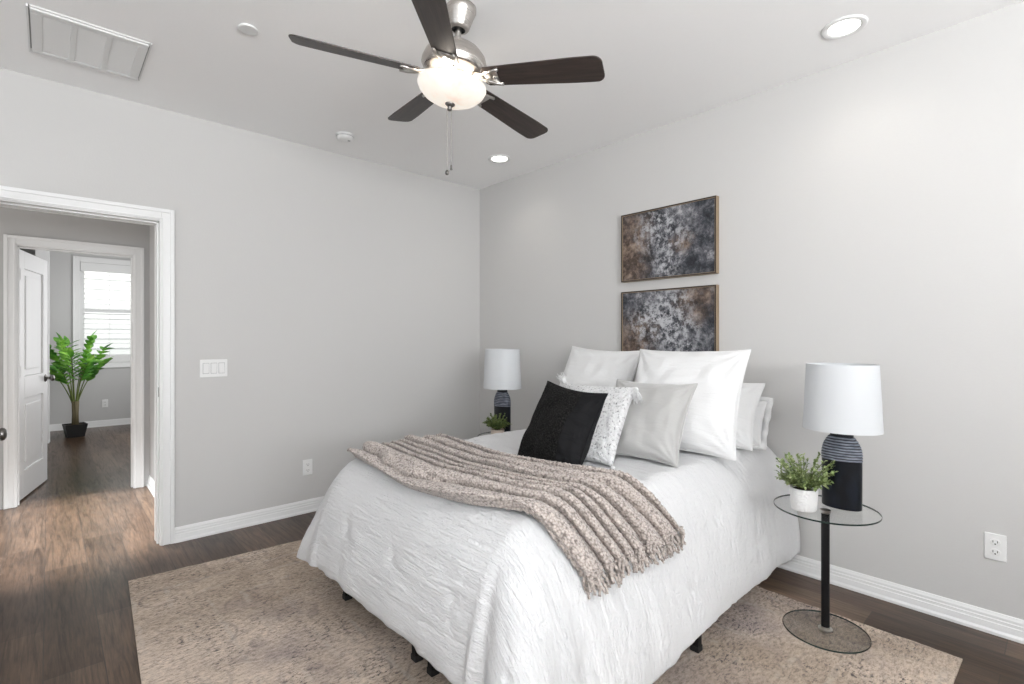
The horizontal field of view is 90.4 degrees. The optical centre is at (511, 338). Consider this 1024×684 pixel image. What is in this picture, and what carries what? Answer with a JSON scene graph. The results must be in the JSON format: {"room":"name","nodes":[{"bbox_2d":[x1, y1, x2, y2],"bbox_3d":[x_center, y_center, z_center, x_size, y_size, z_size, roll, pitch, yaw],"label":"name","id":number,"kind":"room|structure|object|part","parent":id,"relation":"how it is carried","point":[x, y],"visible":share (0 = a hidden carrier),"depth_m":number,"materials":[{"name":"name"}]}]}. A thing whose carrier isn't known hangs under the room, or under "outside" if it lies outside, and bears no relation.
{"room":"bedroom","nodes":[
{"label":"bedroom","id":0,"kind":"room"},
{"bbox_2d":[0,428,6,440],"bbox_3d":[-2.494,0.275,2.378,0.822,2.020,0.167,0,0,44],"label":"door knob","id":1,"kind":"object","parent":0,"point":[3,432],"depth_m":2.17,"materials":[{"name":"silver metal"}]},
{"bbox_2d":[0,207,149,509],"bbox_3d":[-3.926,-0.075,3.901,3.700,2.740,0.120,0,0,-42],"label":"wall","id":2,"kind":"structure","parent":0,"point":[19,222],"depth_m":4.16,"materials":[{"name":"grey paint"}]},
{"bbox_2d":[20,250,54,499],"bbox_3d":[-4.084,0.285,4.318,0.167,1.995,0.732,0,0,-29],"label":"door","id":3,"kind":"structure","parent":2,"relation":"in","point":[33,269],"depth_m":4.30,"materials":[{"name":"white wood"}]},
{"bbox_3d":[-4.188,0.353,4.605,0.066,0.066,0.066,0,0,-29],"label":"knob","id":4,"kind":"part","parent":3,"relation":"part of","materials":[{"name":"silver metal"}]},
{"bbox_2d":[3,234,143,509],"bbox_3d":[-3.586,0.249,4.200,0.871,2.092,0.144,0,0,-42],"label":"trim","id":5,"kind":"structure","parent":2,"relation":"attached to","point":[12,244],"depth_m":3.97,"materials":[{"name":"white wood"}]},
{"bbox_2d":[20,248,130,424],"bbox_3d":[-6.256,-0.075,7.420,2.400,2.740,0.120,0,0,-42],"label":"wall","id":6,"kind":"structure","parent":0,"point":[112,384],"depth_m":7.28,"materials":[{"name":"grey paint"}]},
{"bbox_2d":[49,418,130,430],"bbox_3d":[-5.907,1.248,7.642,1.585,0.094,0.022,0,0,-42],"label":"baseboard","id":7,"kind":"structure","parent":6,"relation":"attached to","point":[124,421],"depth_m":7.50,"materials":[{"name":"white"}]},
{"bbox_2d":[73,256,130,368],"bbox_3d":[-5.952,-0.383,7.669,1.031,1.621,0.122,0,0,-42],"label":"window","id":8,"kind":"structure","parent":6,"relation":"in","point":[78,276],"depth_m":7.39,"materials":[{"name":"white"}]},
{"bbox_2d":[80,262,130,361],"bbox_3d":[-5.932,-0.383,7.647,0.863,1.460,0.054,0,0,-42],"label":"window blind","id":9,"kind":"object","parent":8,"relation":"attached to","point":[84,266],"visible":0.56,"depth_m":7.56,"materials":[{"name":"white plastic"}]},
{"bbox_3d":[-5.933,0.288,7.647,0.863,0.117,0.040,0,0,-42],"label":"rail","id":10,"kind":"part","parent":9,"relation":"part of","materials":[{"name":"white"}]},
{"bbox_3d":[-5.872,-0.372,7.670,0.326,1.245,0.007,0,0,-42],"label":"ladder cord","id":11,"kind":"part","parent":9,"relation":"part of","materials":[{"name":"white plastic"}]},
{"bbox_3d":[-5.973,-0.383,7.692,0.875,1.465,0.060,0,0,-42],"label":"frame","id":12,"kind":"part","parent":8,"relation":"part of","materials":[{"name":"white"}]},
{"bbox_2d":[102,399,107,406],"bbox_3d":[-6.035,0.955,7.533,0.072,0.116,0.010,0,0,-42],"label":"electrical outlet","id":13,"kind":"object","parent":6,"relation":"attached to","point":[104,402],"visible":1,"depth_m":7.53,"materials":[{"name":"white plastic"}]},
{"bbox_2d":[150,226,153,479],"bbox_3d":[-2.646,-0.075,3.966,0.120,2.740,1.510,0,0,-42],"label":"wall","id":14,"kind":"structure","parent":0,"point":[151,227],"depth_m":4.36,"materials":[{"name":"grey paint"}]},
{"bbox_2d":[146,475,153,496],"bbox_3d":[-2.698,1.248,3.918,0.022,0.094,1.510,0,0,-42],"label":"baseboard","id":15,"kind":"structure","parent":14,"relation":"attached to","point":[150,484],"depth_m":4.34,"materials":[{"name":"white"}]},
{"bbox_2d":[0,68,479,526],"bbox_3d":[-2.274,-0.075,3.202,5.440,2.740,0.120,0,0,-42],"label":"wall","id":16,"kind":"structure","parent":0,"point":[339,294],"depth_m":3.65,"materials":[{"name":"grey paint"}]},
{"bbox_2d":[0,185,174,545],"bbox_3d":[-2.543,0.240,2.946,0.967,2.110,0.144,0,0,-42],"label":"trim","id":17,"kind":"structure","parent":16,"relation":"attached to","point":[164,219],"depth_m":3.19,"materials":[{"name":"white wood"}]},
{"bbox_2d":[200,359,226,376],"bbox_3d":[-1.982,0.194,3.378,0.162,0.116,0.012,0,0,-42],"label":"switch plate","id":18,"kind":"object","parent":16,"relation":"attached to","point":[213,367],"visible":1,"depth_m":3.38,"materials":[{"name":"white plastic"}]},
{"bbox_2d":[175,496,323,542],"bbox_3d":[-1.224,1.248,4.063,2.488,0.094,0.022,0,0,-42],"label":"baseboard","id":19,"kind":"structure","parent":16,"relation":"attached to","point":[229,523],"depth_m":3.50,"materials":[{"name":"white"}]},
{"bbox_2d":[303,459,311,475],"bbox_3d":[-1.527,0.958,3.796,0.072,0.116,0.010,0,0,-42],"label":"electrical outlet","id":20,"kind":"object","parent":16,"relation":"attached to","point":[307,464],"visible":1,"depth_m":3.79,"materials":[{"name":"white plastic"}]},
{"bbox_2d":[0,0,1023,188],"bbox_3d":[-2.031,-1.495,2.936,5.440,0.100,12.440,0,0,-42],"label":"ceiling","id":21,"kind":"structure","parent":0,"point":[665,62],"depth_m":2.64,"materials":[{"name":"white paint"}]},
{"bbox_2d":[26,3,151,80],"bbox_3d":[-2.085,-1.438,2.510,0.448,0.014,0.480,0,0,-42],"label":"ceiling vent","id":22,"kind":"object","parent":21,"relation":"in","point":[52,34],"visible":1,"depth_m":2.48,"materials":[{"name":"white metal"}]},
{"bbox_3d":[-2.173,-1.436,2.424,0.097,0.006,0.376,0,0,-42],"label":"louvre panel","id":23,"kind":"part","parent":22,"relation":"part of","materials":[{"name":"white metal"}]},
{"bbox_3d":[-2.082,-1.436,2.507,0.104,0.006,0.376,0,0,-42],"label":"louvre panel","id":24,"kind":"part","parent":22,"relation":"part of","materials":[{"name":"white metal"}]},
{"bbox_3d":[-1.991,-1.436,2.590,0.097,0.006,0.376,0,0,-42],"label":"louvre panel","id":25,"kind":"part","parent":22,"relation":"part of","materials":[{"name":"white metal"}]},
{"bbox_2d":[238,23,257,34],"bbox_3d":[-1.227,-1.438,2.360,0.084,0.013,0.084,0,0,-42],"label":"sprinkler cover","id":26,"kind":"object","parent":21,"relation":"attached to","point":[245,28],"visible":1,"depth_m":2.35,"materials":[{"name":"white plastic"}]},
{"bbox_2d":[335,131,353,142],"bbox_3d":[-1.183,-1.425,3.599,0.128,0.040,0.128,0,0,-42],"label":"smoke detector","id":27,"kind":"object","parent":21,"relation":"attached to","point":[342,136],"visible":1,"depth_m":3.56,"materials":[{"name":"white plastic"}]},
{"bbox_2d":[288,0,604,174],"bbox_3d":[-0.261,-1.111,2.177,1.278,0.696,1.228,0,0,2],"label":"ceiling fan","id":28,"kind":"object","parent":21,"relation":"hanging from","point":[452,74],"visible":1,"depth_m":2.13,"materials":[{"name":"brown wood"}]},
{"bbox_3d":[-0.647,-1.185,2.118,0.519,0.006,0.136,6,14,-16],"label":"blade","id":29,"kind":"part","parent":28,"relation":"part of","materials":[{"name":"brown wood"}]},
{"bbox_3d":[-0.481,-1.174,2.565,0.136,0.006,0.519,-9,10,-32],"label":"blade","id":30,"kind":"part","parent":28,"relation":"part of","materials":[{"name":"brown wood"}]},
{"bbox_3d":[-0.276,-1.135,1.823,0.136,0.006,0.519,20,2,2],"label":"blade","id":31,"kind":"part","parent":28,"relation":"part of","materials":[{"name":"brown wood"}]},
{"bbox_3d":[-0.285,-0.959,2.384,0.004,0.287,0.004,0,0,30],"label":"pull chain","id":32,"kind":"part","parent":28,"relation":"part of","materials":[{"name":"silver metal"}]},
{"bbox_3d":[-0.267,-1.073,2.229,0.302,0.084,0.302,6,2,-42],"label":"lamp shade","id":33,"kind":"part","parent":28,"relation":"part of","materials":[{"name":"white glass"}]},
{"bbox_3d":[-0.008,-1.118,2.546,0.136,0.006,0.519,-9,-9,37],"label":"blade","id":34,"kind":"part","parent":28,"relation":"part of","materials":[{"name":"brown wood"}]},
{"bbox_3d":[0.119,-1.094,2.087,0.519,0.006,0.136,7,-12,20],"label":"blade","id":35,"kind":"part","parent":28,"relation":"part of","materials":[{"name":"brown wood"}]},
{"bbox_2d":[488,154,510,162],"bbox_3d":[-0.100,-1.441,4.068,0.184,0.008,0.184,0,0,-42],"label":"recessed light","id":36,"kind":"object","parent":21,"relation":"in","point":[499,158],"visible":1,"depth_m":4.06,"materials":[{"name":"white plastic"}]},
{"bbox_2d":[821,14,867,39],"bbox_3d":[1.538,-1.441,2.353,0.184,0.008,0.184,0,0,-42],"label":"recessed light","id":37,"kind":"object","parent":21,"relation":"in","point":[846,26],"visible":1,"depth_m":2.34,"materials":[{"name":"white plastic"}]},
{"bbox_2d":[0,424,1023,683],"bbox_3d":[-2.031,1.345,2.936,5.440,0.100,12.440,0,0,-42],"label":"floor","id":38,"kind":"structure","parent":0,"point":[71,548],"depth_m":2.72,"materials":[{"name":"brown wood"}]},
{"bbox_2d":[49,330,113,437],"bbox_3d":[-5.807,0.585,6.721,0.728,1.421,0.934,0,0,40],"label":"floor plant","id":39,"kind":"object","parent":38,"relation":"on","point":[88,370],"visible":0.96,"depth_m":6.70,"materials":[{"name":"green plant"}]},
{"bbox_3d":[-5.799,1.210,6.740,0.230,0.170,0.230,0,0,40],"label":"pot","id":40,"kind":"part","parent":39,"relation":"part of","materials":[{"name":"black plastic"}]},
{"bbox_2d":[128,540,962,683],"bbox_3d":[-0.167,1.290,2.324,2.589,0.008,3.082,0,0,-42],"label":"area rug","id":41,"kind":"object","parent":38,"relation":"on","point":[267,615],"visible":0.31,"depth_m":2.17,"materials":[{"name":"beige carpet"}]},
{"bbox_2d":[342,591,702,676],"bbox_3d":[0.349,1.105,2.657,1.960,0.362,1.418,0,0,-42],"label":"frame","id":42,"kind":"object","parent":41,"relation":"on","point":[697,646],"visible":0.13,"depth_m":2.04,"materials":[{"name":"black metal"}]},
{"bbox_3d":[-0.381,1.123,2.039,0.033,0.303,0.033,0,0,-42],"label":"leg","id":43,"kind":"part","parent":42,"relation":"part of","materials":[{"name":"black metal"}]},
{"bbox_3d":[-0.303,1.123,1.954,0.033,0.303,0.033,0,0,-42],"label":"leg","id":44,"kind":"part","parent":42,"relation":"part of","materials":[{"name":"black metal"}]},
{"bbox_3d":[0.762,1.123,2.100,0.033,0.303,0.033,0,0,-42],"label":"leg","id":45,"kind":"part","parent":42,"relation":"part of","materials":[{"name":"black metal"}]},
{"bbox_3d":[0.349,0.796,2.657,1.872,0.255,1.212,0,0,-42],"label":"mattress","id":46,"kind":"object","parent":42,"relation":"on","visible":0},
{"bbox_2d":[297,429,799,683],"bbox_3d":[0.254,0.878,2.659,2.211,0.592,1.834,0,0,-42],"label":"comforter","id":47,"kind":"object","parent":46,"relation":"on","point":[482,594],"visible":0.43,"depth_m":1.83,"materials":[{"name":"white fabric"}]},
{"bbox_2d":[347,433,685,599],"bbox_3d":[-0.085,0.671,2.242,0.821,0.304,1.466,0,0,-42],"label":"throw blanket","id":48,"kind":"object","parent":47,"relation":"on","point":[600,519],"visible":1,"depth_m":1.88,"materials":[{"name":"beige fabric"}]},
{"bbox_2d":[517,381,607,464],"bbox_3d":[0.229,0.420,2.429,0.252,0.410,0.415,0,0,-39],"label":"pillow","id":49,"kind":"object","parent":47,"relation":"on","point":[562,426],"visible":0.81,"depth_m":2.34,"materials":[{"name":"black fabric"}]},
{"bbox_2d":[559,346,639,386],"bbox_3d":[0.545,0.325,3.436,0.314,0.549,0.604,0,0,-37],"label":"pillow","id":50,"kind":"object","parent":47,"relation":"on","point":[584,366],"visible":0.47,"depth_m":3.36,"materials":[{"name":"white fabric"}]},
{"bbox_2d":[556,373,643,469],"bbox_3d":[0.376,0.421,2.567,0.562,0.471,0.342,0,0,41],"label":"pillow","id":51,"kind":"object","parent":47,"relation":"on","point":[604,443],"visible":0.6,"depth_m":2.44,"materials":[{"name":"white fabric"}]},
{"bbox_2d":[616,379,697,467],"bbox_3d":[0.663,0.404,2.552,0.452,0.371,0.287,0,0,39],"label":"pillow","id":52,"kind":"object","parent":47,"relation":"on","point":[652,429],"visible":0.73,"depth_m":2.45,"materials":[{"name":"grey fabric"}]},
{"bbox_2d":[635,349,750,460],"bbox_3d":[0.918,0.323,2.749,0.638,0.538,0.386,0,0,39],"label":"pillow","id":53,"kind":"object","parent":47,"relation":"on","point":[710,426],"visible":0.66,"depth_m":2.61,"materials":[{"name":"white fabric"}]},
{"bbox_2d":[736,383,765,450],"bbox_3d":[1.085,0.420,2.966,0.666,0.346,0.294,0,0,40],"label":"pillow","id":54,"kind":"object","parent":47,"relation":"on","point":[751,393],"visible":0.29,"depth_m":2.76,"materials":[{"name":"white fabric"}]},
{"bbox_2d":[753,397,772,450],"bbox_3d":[1.186,0.466,3.023,0.174,0.282,0.653,0,0,-44],"label":"pillow","id":55,"kind":"object","parent":47,"relation":"on","point":[763,412],"visible":0.23,"depth_m":2.80,"materials":[{"name":"white fabric"}]},
{"bbox_2d":[773,494,881,653],"bbox_3d":[1.381,1.014,2.238,0.406,0.543,0.406,0,0,-42],"label":"side table","id":56,"kind":"object","parent":41,"relation":"on","point":[824,626],"visible":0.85,"depth_m":2.22,"materials":[{"name":"clear glass"}]},
{"bbox_2d":[774,452,837,512],"bbox_3d":[1.280,0.610,2.219,0.255,0.266,0.235,0,0,10],"label":"potted plant","id":57,"kind":"object","parent":56,"relation":"on","point":[804,486],"visible":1,"depth_m":2.18,"materials":[{"name":"green plant"}]},
{"bbox_3d":[1.274,0.696,2.218,0.110,0.095,0.110,0,0,-42],"label":"pot","id":58,"kind":"part","parent":57,"relation":"part of","materials":[{"name":"white ceramic"}]},
{"bbox_3d":[1.381,1.014,2.238,0.033,0.515,0.033,0,0,-42],"label":"post","id":59,"kind":"part","parent":56,"relation":"part of","materials":[{"name":"black metal"}]},
{"bbox_2d":[803,363,883,511],"bbox_3d":[1.459,0.427,2.248,0.279,0.632,0.314,0,0,-42],"label":"table lamp","id":60,"kind":"object","parent":56,"relation":"on","point":[843,401],"visible":1,"depth_m":2.18,"materials":[{"name":"fabric"}]},
{"bbox_3d":[1.459,0.256,2.248,0.268,0.290,0.304,0,0,-42],"label":"lamp shade","id":61,"kind":"part","parent":60,"relation":"part of","materials":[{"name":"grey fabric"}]},
{"bbox_3d":[-0.061,1.014,3.907,0.406,0.543,0.406,0,0,-42],"label":"side table","id":62,"kind":"object","parent":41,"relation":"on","visible":0},
{"bbox_2d":[482,412,511,433],"bbox_3d":[-0.113,0.642,3.763,0.214,0.203,0.217,0,0,-42],"label":"potted plant","id":63,"kind":"object","parent":62,"relation":"on","point":[497,425],"visible":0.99,"depth_m":3.73,"materials":[{"name":"green plant"}]},
{"bbox_3d":[-0.107,0.706,3.764,0.100,0.075,0.100,0,0,-42],"label":"pot","id":64,"kind":"part","parent":63,"relation":"part of","materials":[{"name":"beige ceramic"}]},
{"bbox_2d":[483,349,520,431],"bbox_3d":[-0.076,0.411,3.975,0.293,0.664,0.330,0,0,-42],"label":"table lamp","id":65,"kind":"object","parent":62,"relation":"on","point":[502,369],"visible":0.98,"depth_m":3.87,"materials":[{"name":"fabric"}]},
{"bbox_3d":[-0.076,0.232,3.975,0.281,0.304,0.319,0,0,-42],"label":"lamp shade","id":66,"kind":"part","parent":65,"relation":"part of","materials":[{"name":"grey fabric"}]},
{"bbox_2d":[480,1,1023,619],"bbox_3d":[1.929,-0.075,2.542,0.120,2.740,6.520,0,0,-42],"label":"wall","id":67,"kind":"structure","parent":0,"point":[871,206],"depth_m":2.59,"materials":[{"name":"grey paint"}]},
{"bbox_2d":[621,195,718,282],"bbox_3d":[1.035,-0.646,3.402,0.040,0.480,0.704,0,0,-42],"label":"painting","id":68,"kind":"object","parent":67,"relation":"attached to","point":[678,240],"visible":1,"depth_m":3.36,"materials":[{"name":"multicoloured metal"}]},
{"bbox_2d":[621,285,718,351],"bbox_3d":[1.035,-0.096,3.402,0.040,0.480,0.704,0,0,-42],"label":"painting","id":69,"kind":"object","parent":67,"relation":"attached to","point":[683,319],"visible":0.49,"depth_m":3.36,"materials":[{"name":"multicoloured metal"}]},
{"bbox_2d":[778,555,1023,643],"bbox_3d":[1.836,1.248,2.538,0.022,0.094,6.400,0,0,-42],"label":"baseboard","id":70,"kind":"structure","parent":67,"relation":"attached to","point":[991,622],"depth_m":2.43,"materials":[{"name":"white"}]},
{"bbox_2d":[984,532,1006,561],"bbox_3d":[2.123,0.914,2.232,0.010,0.116,0.072,0,0,-42],"label":"electrical outlet","id":71,"kind":"object","parent":67,"relation":"attached to","point":[995,545],"visible":1,"depth_m":2.23,"materials":[{"name":"white plastic"}]},
{"bbox_2d":[990,549,1000,555],"bbox_3d":[2.121,0.935,2.230,0.004,0.029,0.035,0,0,-42],"label":"receptacle","id":72,"kind":"object","parent":71,"relation":"attached to","point":[993,552],"depth_m":2.23,"materials":[{"name":"grey plastic"}]},
{"bbox_2d":[990,539,1000,545],"bbox_3d":[2.121,0.892,2.230,0.004,0.029,0.035,0,0,-42],"label":"receptacle","id":73,"kind":"object","parent":71,"relation":"attached to","point":[993,542],"depth_m":2.23,"materials":[{"name":"grey plastic"}]},
{"bbox_3d":[-6.172,-0.075,6.671,0.115,2.740,1.100,0,0,-42],"label":"wall","id":74,"kind":"structure","parent":0,"visible":0},
{"bbox_2d":[35,250,48,443],"bbox_3d":[-5.823,-0.030,6.299,0.130,2.650,0.120,0,0,-42],"label":"trim","id":75,"kind":"structure","parent":74,"relation":"attached to","point":[42,254],"depth_m":6.29,"materials":[{"name":"white wood"}]},
{"label":"outside","id":76,"kind":"structure","parent":0,"visible":0},
{"bbox_2d":[85,271,130,353],"bbox_3d":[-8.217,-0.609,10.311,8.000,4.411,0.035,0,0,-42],"label":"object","id":77,"kind":"structure","parent":76,"point":[88,292],"depth_m":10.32,"materials":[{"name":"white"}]}
]}

